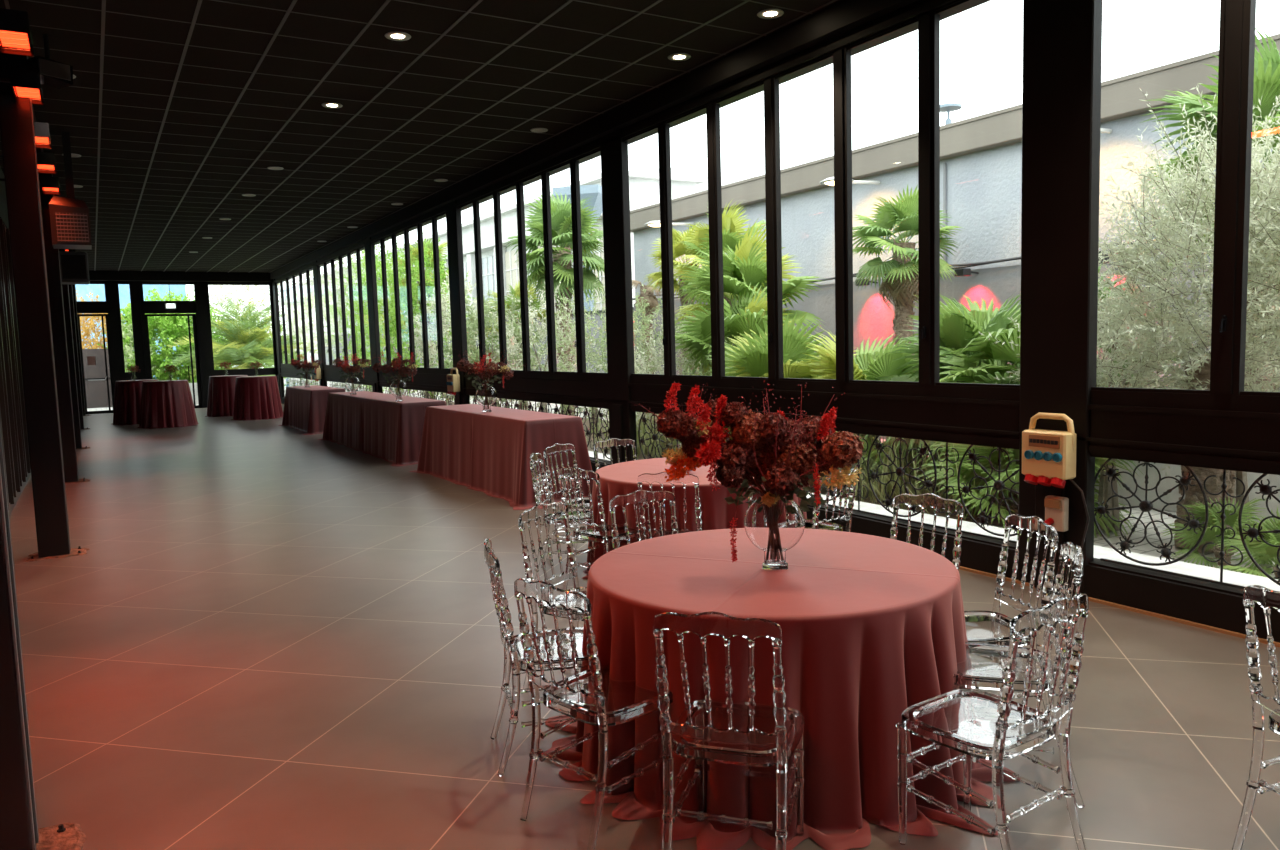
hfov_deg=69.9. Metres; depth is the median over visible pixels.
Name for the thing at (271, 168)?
recessed light
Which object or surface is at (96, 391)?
metal gate
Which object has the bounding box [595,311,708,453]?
shrub
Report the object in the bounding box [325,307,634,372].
wall
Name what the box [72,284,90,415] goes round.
steel column
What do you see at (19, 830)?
steel column
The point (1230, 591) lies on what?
window
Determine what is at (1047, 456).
socket
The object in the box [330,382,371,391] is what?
grille
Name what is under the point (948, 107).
roof vent
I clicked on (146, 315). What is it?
door
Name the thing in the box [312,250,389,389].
shrub
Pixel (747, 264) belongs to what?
fan palm
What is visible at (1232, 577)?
trim
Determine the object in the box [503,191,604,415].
fan palm
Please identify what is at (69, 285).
steel column
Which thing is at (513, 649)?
banquet chair
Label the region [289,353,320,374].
flower bouquet
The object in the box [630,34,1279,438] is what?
building
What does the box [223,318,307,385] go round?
shrub
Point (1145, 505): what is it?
grille
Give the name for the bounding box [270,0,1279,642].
wall
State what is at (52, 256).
steel column
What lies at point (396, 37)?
recessed light
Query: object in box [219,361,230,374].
posy
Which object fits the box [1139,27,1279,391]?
fan palm
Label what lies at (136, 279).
wall
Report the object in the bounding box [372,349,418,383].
flower bouquet
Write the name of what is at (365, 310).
shrub
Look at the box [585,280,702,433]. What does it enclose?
shrub
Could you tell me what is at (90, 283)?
window
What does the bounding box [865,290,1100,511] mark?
fan palm
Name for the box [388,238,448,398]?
fan palm
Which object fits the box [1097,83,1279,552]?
tree
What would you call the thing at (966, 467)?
fan palm
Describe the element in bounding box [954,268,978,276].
lamp
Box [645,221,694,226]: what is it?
wall lamp
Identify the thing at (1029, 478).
socket
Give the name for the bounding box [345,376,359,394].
vase
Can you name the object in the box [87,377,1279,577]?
ground
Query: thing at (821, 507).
window
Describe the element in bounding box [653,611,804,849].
banquet chair
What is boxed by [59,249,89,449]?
steel column
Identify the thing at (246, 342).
tree
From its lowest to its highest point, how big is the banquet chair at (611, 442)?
0.932 m
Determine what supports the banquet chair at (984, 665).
on the floor
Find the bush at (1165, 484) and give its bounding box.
[1095,460,1279,523]
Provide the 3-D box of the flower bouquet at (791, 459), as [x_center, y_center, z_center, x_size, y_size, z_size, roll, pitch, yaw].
[0.499,0.191,3.841,0.878,0.779,0.414,-1,5,8]
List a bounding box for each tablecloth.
[112,379,158,424]
[137,380,198,428]
[205,375,247,416]
[231,376,282,420]
[278,385,345,434]
[317,391,445,465]
[409,404,593,509]
[539,528,1014,849]
[582,457,806,578]
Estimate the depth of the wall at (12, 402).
11.84 m
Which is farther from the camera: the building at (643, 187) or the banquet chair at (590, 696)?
the building at (643, 187)
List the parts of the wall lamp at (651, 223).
bulb, arm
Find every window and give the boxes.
[75,283,106,301]
[117,283,136,372]
[143,283,194,301]
[207,284,275,370]
[276,267,314,364]
[318,246,370,366]
[372,213,450,369]
[381,386,446,392]
[458,149,607,374]
[466,394,610,464]
[624,0,1019,387]
[632,410,1018,548]
[1089,455,1279,595]
[1091,0,1279,395]
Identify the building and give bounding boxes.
[75,284,185,376]
[278,171,705,361]
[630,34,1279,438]
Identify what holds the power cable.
attached to the box at (1048, 456)
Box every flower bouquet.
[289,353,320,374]
[330,346,372,377]
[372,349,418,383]
[455,349,526,389]
[641,384,713,447]
[655,377,864,561]
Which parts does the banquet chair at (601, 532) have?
post, leg, rail, rail, post, leg, seat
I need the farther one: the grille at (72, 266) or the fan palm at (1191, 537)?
the grille at (72, 266)
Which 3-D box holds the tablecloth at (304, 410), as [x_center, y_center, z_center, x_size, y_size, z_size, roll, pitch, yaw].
[-7.394,-0.390,20.829,1.233,0.922,3.394,-5,6,-31]
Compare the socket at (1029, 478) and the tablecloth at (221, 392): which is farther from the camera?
the tablecloth at (221, 392)
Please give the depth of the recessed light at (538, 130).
11.40 m
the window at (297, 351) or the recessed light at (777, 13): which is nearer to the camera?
the recessed light at (777, 13)
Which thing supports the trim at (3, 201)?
attached to the wall at (12, 402)
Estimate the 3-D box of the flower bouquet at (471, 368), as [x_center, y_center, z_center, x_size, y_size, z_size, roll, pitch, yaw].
[-1.866,-0.579,11.357,0.898,0.768,0.400,-1,5,2]
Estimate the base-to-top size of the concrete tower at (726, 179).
8.300 m
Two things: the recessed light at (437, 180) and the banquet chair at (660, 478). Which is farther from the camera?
the recessed light at (437, 180)
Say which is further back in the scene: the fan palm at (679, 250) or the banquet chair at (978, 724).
the fan palm at (679, 250)
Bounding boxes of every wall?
[0,219,30,515]
[76,271,277,407]
[189,383,197,403]
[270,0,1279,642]
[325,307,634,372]
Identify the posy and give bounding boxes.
[126,365,139,378]
[162,364,176,379]
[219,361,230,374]
[249,361,262,374]
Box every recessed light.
[62,153,80,156]
[268,167,283,169]
[322,102,342,107]
[385,32,410,40]
[434,179,447,181]
[531,128,547,132]
[668,53,690,60]
[757,9,783,18]
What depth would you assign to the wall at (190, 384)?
32.68 m
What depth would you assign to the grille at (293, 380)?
29.32 m
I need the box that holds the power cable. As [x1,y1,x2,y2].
[1057,479,1089,551]
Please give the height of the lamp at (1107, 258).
0.110 m
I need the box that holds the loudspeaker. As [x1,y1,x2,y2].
[25,34,72,88]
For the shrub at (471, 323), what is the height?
3.393 m
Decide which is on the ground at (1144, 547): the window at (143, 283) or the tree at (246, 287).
the tree at (246, 287)
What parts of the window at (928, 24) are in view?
handle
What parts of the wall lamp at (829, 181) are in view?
bulb, arm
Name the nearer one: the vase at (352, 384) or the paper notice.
the vase at (352, 384)
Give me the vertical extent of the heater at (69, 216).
1.340 m
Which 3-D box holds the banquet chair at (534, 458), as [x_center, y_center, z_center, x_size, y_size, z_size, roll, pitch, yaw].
[-0.564,0.671,6.938,0.494,0.932,0.422,-1,5,5]
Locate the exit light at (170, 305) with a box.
[165,288,175,308]
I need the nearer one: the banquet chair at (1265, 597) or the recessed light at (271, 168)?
the banquet chair at (1265, 597)
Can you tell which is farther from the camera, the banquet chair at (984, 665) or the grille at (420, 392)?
the grille at (420, 392)
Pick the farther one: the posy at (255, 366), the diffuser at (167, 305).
the diffuser at (167, 305)
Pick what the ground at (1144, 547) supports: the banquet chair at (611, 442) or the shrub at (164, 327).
the shrub at (164, 327)
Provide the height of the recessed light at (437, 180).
0.010 m
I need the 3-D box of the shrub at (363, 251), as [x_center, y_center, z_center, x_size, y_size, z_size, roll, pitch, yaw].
[-10.234,-4.215,35.656,3.406,6.629,6.552,-5,6,-33]
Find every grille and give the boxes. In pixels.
[55,212,88,242]
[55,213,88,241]
[61,255,86,278]
[286,377,319,386]
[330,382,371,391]
[385,387,454,404]
[473,396,609,461]
[638,412,1018,543]
[1094,458,1279,588]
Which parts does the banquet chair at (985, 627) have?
seat, post, rail, rail, leg, post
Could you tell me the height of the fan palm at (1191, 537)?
0.670 m
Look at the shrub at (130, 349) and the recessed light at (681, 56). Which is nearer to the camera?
the recessed light at (681, 56)
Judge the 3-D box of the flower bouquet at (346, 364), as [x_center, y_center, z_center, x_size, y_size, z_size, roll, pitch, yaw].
[-5.277,-1.036,16.938,0.873,0.868,0.456,-2,5,-6]
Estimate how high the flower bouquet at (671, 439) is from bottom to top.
0.618 m
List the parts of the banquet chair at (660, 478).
post, rail, rail, seat, post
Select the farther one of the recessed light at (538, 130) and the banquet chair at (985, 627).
the recessed light at (538, 130)
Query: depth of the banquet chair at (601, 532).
6.13 m
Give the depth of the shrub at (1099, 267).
9.34 m
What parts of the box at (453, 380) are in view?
carrying handle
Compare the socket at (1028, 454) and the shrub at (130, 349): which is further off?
the shrub at (130, 349)
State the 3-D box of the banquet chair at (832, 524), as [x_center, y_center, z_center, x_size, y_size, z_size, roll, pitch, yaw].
[1.175,0.688,6.192,0.422,0.932,0.494,-6,7,-41]
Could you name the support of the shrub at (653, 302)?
on the ground at (1144, 547)
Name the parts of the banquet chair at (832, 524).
post, seat, rail, rail, post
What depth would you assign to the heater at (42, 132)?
8.79 m
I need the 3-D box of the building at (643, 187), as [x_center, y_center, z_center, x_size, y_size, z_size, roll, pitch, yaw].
[-15.255,-6.728,57.819,3.800,7.370,62.500,-5,6,-31]
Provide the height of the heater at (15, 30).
0.135 m
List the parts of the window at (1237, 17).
handle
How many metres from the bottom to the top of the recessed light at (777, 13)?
0.010 m
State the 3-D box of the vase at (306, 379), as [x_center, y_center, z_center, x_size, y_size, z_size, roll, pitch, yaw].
[-7.632,-1.036,20.966,0.268,0.349,0.140,-2,5,-3]
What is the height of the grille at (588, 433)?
0.774 m
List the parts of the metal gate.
rail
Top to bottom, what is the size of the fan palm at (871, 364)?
1.874 m
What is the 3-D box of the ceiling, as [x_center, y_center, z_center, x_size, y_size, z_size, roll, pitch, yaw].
[-3.287,-3.546,9.509,6.937,0.206,46.900,-5,6,-31]
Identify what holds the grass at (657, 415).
on the soil bed
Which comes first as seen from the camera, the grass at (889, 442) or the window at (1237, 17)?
the window at (1237, 17)
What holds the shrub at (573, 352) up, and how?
on the soil bed
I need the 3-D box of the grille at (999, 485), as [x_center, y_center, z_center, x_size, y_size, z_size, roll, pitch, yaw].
[1.391,0.303,8.669,0.060,0.774,5.487,-5,6,-31]
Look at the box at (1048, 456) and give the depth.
5.88 m
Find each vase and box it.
[301,372,312,387]
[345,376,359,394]
[390,379,406,401]
[475,384,496,411]
[744,490,804,569]
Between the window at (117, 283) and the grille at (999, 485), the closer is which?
the grille at (999, 485)
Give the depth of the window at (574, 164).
12.93 m
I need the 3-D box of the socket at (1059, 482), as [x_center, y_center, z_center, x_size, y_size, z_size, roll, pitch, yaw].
[2.679,0.353,5.859,0.108,0.107,0.088,-5,6,-31]
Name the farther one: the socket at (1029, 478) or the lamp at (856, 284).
the lamp at (856, 284)
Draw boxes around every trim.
[0,167,9,232]
[588,451,1279,590]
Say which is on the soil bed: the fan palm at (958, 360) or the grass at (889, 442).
the grass at (889, 442)
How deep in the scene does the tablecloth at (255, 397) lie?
23.98 m
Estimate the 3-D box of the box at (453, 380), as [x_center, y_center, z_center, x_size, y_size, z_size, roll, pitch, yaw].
[-3.227,-0.749,15.765,0.157,0.476,0.340,-5,6,-31]
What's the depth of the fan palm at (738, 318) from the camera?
12.57 m
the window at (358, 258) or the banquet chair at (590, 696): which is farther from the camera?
the window at (358, 258)
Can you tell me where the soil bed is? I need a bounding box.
[447,402,1008,522]
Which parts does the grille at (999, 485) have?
frame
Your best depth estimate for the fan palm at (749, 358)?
10.70 m
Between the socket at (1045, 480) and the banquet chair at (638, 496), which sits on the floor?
the banquet chair at (638, 496)
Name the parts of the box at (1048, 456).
carrying handle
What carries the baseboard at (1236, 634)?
attached to the wall at (1062, 39)
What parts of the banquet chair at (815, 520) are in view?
rail, post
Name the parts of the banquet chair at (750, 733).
post, leg, leg, rail, rail, seat, post, leg, leg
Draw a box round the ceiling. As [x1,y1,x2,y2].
[0,0,839,272]
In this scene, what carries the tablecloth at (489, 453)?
on the buffet table
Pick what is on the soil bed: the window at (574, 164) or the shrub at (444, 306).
the shrub at (444, 306)
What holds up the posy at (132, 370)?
in the bud vase
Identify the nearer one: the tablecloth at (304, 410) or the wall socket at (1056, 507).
the wall socket at (1056, 507)
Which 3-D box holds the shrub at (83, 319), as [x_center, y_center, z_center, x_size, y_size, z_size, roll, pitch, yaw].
[-20.742,-2.952,34.686,2.790,4.302,2.705,-2,5,-4]
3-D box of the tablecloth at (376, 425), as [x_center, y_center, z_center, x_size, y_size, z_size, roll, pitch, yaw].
[-4.569,-0.047,16.137,1.252,0.922,5.445,-5,6,-31]
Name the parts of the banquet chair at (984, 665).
seat, leg, post, rail, post, leg, rail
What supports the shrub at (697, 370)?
on the soil bed
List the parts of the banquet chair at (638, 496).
post, rail, post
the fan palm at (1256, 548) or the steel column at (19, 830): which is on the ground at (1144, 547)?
the fan palm at (1256, 548)
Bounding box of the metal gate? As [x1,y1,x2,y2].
[82,349,112,408]
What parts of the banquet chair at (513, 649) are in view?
rail, leg, post, rail, leg, seat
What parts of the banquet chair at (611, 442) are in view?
post, rail, post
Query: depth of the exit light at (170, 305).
29.16 m
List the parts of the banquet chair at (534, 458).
rail, post, leg, post, leg, seat, leg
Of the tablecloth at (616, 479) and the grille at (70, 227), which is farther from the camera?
the grille at (70, 227)
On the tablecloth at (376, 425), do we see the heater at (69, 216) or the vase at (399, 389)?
the vase at (399, 389)
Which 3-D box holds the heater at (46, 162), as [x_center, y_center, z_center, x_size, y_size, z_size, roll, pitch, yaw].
[-6.954,-2.947,10.218,0.720,0.135,0.550,-5,6,-31]
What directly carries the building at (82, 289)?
on the ground at (1144, 547)
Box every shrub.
[76,290,126,348]
[97,288,231,382]
[107,323,164,373]
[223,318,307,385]
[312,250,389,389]
[330,240,415,389]
[342,238,436,395]
[365,233,490,399]
[402,268,507,404]
[433,289,546,409]
[473,282,606,412]
[516,272,660,432]
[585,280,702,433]
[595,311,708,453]
[673,321,810,447]
[1006,263,1181,387]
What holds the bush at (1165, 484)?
on the ground at (1144, 547)
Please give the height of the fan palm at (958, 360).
2.105 m
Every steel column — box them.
[0,53,89,561]
[0,421,85,849]
[38,173,89,483]
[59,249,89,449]
[68,284,89,429]
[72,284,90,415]
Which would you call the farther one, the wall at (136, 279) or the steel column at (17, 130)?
the wall at (136, 279)
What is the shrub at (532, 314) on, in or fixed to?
on the soil bed
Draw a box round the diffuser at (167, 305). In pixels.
[166,304,174,307]
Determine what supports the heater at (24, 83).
attached to the wall at (12, 402)
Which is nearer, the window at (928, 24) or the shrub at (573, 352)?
the window at (928, 24)
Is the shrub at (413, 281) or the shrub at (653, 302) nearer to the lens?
the shrub at (653, 302)
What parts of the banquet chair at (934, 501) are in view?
post, rail, post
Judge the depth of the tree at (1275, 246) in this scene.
6.40 m
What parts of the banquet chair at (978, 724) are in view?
leg, leg, seat, leg, post, rail, rail, leg, post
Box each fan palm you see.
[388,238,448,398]
[485,281,556,408]
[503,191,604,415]
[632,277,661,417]
[645,222,708,374]
[661,282,820,375]
[673,199,765,306]
[675,218,825,374]
[681,312,859,444]
[800,328,930,487]
[817,436,1014,520]
[853,185,963,358]
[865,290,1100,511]
[904,346,1142,509]
[913,443,1135,537]
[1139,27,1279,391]
[1160,497,1277,567]
[1214,506,1279,579]
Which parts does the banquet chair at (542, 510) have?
post, leg, rail, rail, seat, post, leg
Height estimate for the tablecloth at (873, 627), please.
0.762 m
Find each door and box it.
[77,314,114,413]
[145,314,202,407]
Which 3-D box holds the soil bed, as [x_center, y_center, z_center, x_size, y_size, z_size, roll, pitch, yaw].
[-2.235,0.036,19.453,3.250,0.070,24.400,-5,6,-31]
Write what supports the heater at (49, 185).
attached to the wall at (12, 402)
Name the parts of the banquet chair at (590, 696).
post, leg, rail, rail, post, leg, seat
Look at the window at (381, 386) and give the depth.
17.64 m
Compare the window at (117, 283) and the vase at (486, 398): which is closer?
the vase at (486, 398)
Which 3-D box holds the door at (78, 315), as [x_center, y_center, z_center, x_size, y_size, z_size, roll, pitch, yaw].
[-16.931,-1.900,28.500,0.830,3.100,0.154,-5,6,-31]
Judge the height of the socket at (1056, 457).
0.060 m
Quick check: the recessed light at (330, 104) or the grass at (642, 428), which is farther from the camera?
the grass at (642, 428)
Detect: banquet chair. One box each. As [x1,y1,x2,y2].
[484,538,588,776]
[514,578,672,849]
[518,502,586,688]
[529,453,593,579]
[544,443,589,558]
[558,467,646,589]
[594,438,636,470]
[609,490,678,548]
[637,472,703,540]
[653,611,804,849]
[748,484,818,528]
[805,463,856,531]
[890,493,963,570]
[896,593,1088,849]
[952,542,1084,807]
[964,514,1057,738]
[1232,585,1279,849]
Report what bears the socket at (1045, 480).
attached to the box at (1048, 456)
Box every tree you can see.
[166,295,317,383]
[189,264,357,354]
[979,257,1210,530]
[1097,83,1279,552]
[1174,96,1279,391]
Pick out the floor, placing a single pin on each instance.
(267, 635)
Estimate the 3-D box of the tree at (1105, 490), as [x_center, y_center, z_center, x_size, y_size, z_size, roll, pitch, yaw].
[3.939,-0.282,7.911,1.996,2.395,1.696,0,5,13]
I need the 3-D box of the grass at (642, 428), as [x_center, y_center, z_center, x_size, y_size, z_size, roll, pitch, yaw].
[0.309,0.046,13.755,1.969,0.891,3.372,-5,6,-31]
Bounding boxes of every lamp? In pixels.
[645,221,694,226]
[820,177,879,185]
[855,279,877,285]
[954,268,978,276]
[1098,254,1113,263]
[1100,128,1111,133]
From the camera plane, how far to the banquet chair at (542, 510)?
4.68 m
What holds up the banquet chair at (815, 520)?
on the floor
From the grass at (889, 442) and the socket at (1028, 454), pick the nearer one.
the socket at (1028, 454)
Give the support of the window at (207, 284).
in the wall at (136, 279)
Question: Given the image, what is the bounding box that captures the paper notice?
[87,356,95,364]
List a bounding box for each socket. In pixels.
[1024,450,1033,458]
[1024,474,1037,484]
[1033,451,1042,459]
[1037,475,1050,485]
[1043,452,1051,460]
[1044,495,1068,531]
[1050,477,1065,487]
[1052,453,1061,461]
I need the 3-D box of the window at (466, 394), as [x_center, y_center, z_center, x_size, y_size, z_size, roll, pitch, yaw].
[-1.631,-0.012,13.504,0.043,0.719,5.120,-5,6,-31]
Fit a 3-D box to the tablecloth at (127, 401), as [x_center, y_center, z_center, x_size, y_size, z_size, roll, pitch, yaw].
[-13.180,-0.621,24.100,1.370,1.122,1.382,-5,6,-31]
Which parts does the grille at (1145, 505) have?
frame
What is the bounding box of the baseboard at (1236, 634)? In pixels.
[283,404,1279,646]
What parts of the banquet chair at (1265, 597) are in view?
leg, post, rail, rail, seat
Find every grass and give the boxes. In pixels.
[565,409,681,458]
[636,415,765,457]
[824,433,991,510]
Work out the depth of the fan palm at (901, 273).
13.10 m
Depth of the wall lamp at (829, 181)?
14.97 m
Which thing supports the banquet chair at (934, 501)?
on the floor
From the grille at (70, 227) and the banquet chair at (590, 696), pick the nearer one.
the banquet chair at (590, 696)
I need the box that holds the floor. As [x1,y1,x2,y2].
[9,404,1279,849]
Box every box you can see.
[313,365,320,380]
[446,368,459,394]
[1022,412,1075,487]
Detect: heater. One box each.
[0,8,33,56]
[0,68,43,104]
[0,152,56,173]
[0,176,60,194]
[34,122,51,148]
[49,131,91,249]
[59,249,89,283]
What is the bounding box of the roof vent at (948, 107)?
[940,103,961,124]
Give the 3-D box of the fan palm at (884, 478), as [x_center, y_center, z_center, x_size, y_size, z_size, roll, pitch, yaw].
[2.693,0.389,9.244,1.973,0.884,2.718,-5,6,-31]
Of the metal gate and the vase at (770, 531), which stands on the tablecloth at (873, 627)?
the vase at (770, 531)
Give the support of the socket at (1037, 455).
attached to the box at (1048, 456)
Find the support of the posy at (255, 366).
in the bud vase
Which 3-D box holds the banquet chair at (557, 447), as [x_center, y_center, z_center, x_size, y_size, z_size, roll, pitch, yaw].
[-0.476,0.622,7.450,0.494,0.932,0.422,2,6,33]
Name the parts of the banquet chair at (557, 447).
post, leg, rail, rail, seat, post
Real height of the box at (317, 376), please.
0.476 m
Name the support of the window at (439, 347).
in the wall at (1062, 39)
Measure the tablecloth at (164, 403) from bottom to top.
1.122 m
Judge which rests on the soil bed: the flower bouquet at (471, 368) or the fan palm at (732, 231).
the fan palm at (732, 231)
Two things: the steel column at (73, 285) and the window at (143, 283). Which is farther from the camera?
the window at (143, 283)
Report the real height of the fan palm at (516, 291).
3.550 m
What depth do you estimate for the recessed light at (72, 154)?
12.05 m
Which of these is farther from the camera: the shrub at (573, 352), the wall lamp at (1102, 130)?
the shrub at (573, 352)
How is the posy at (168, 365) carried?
in the bud vase

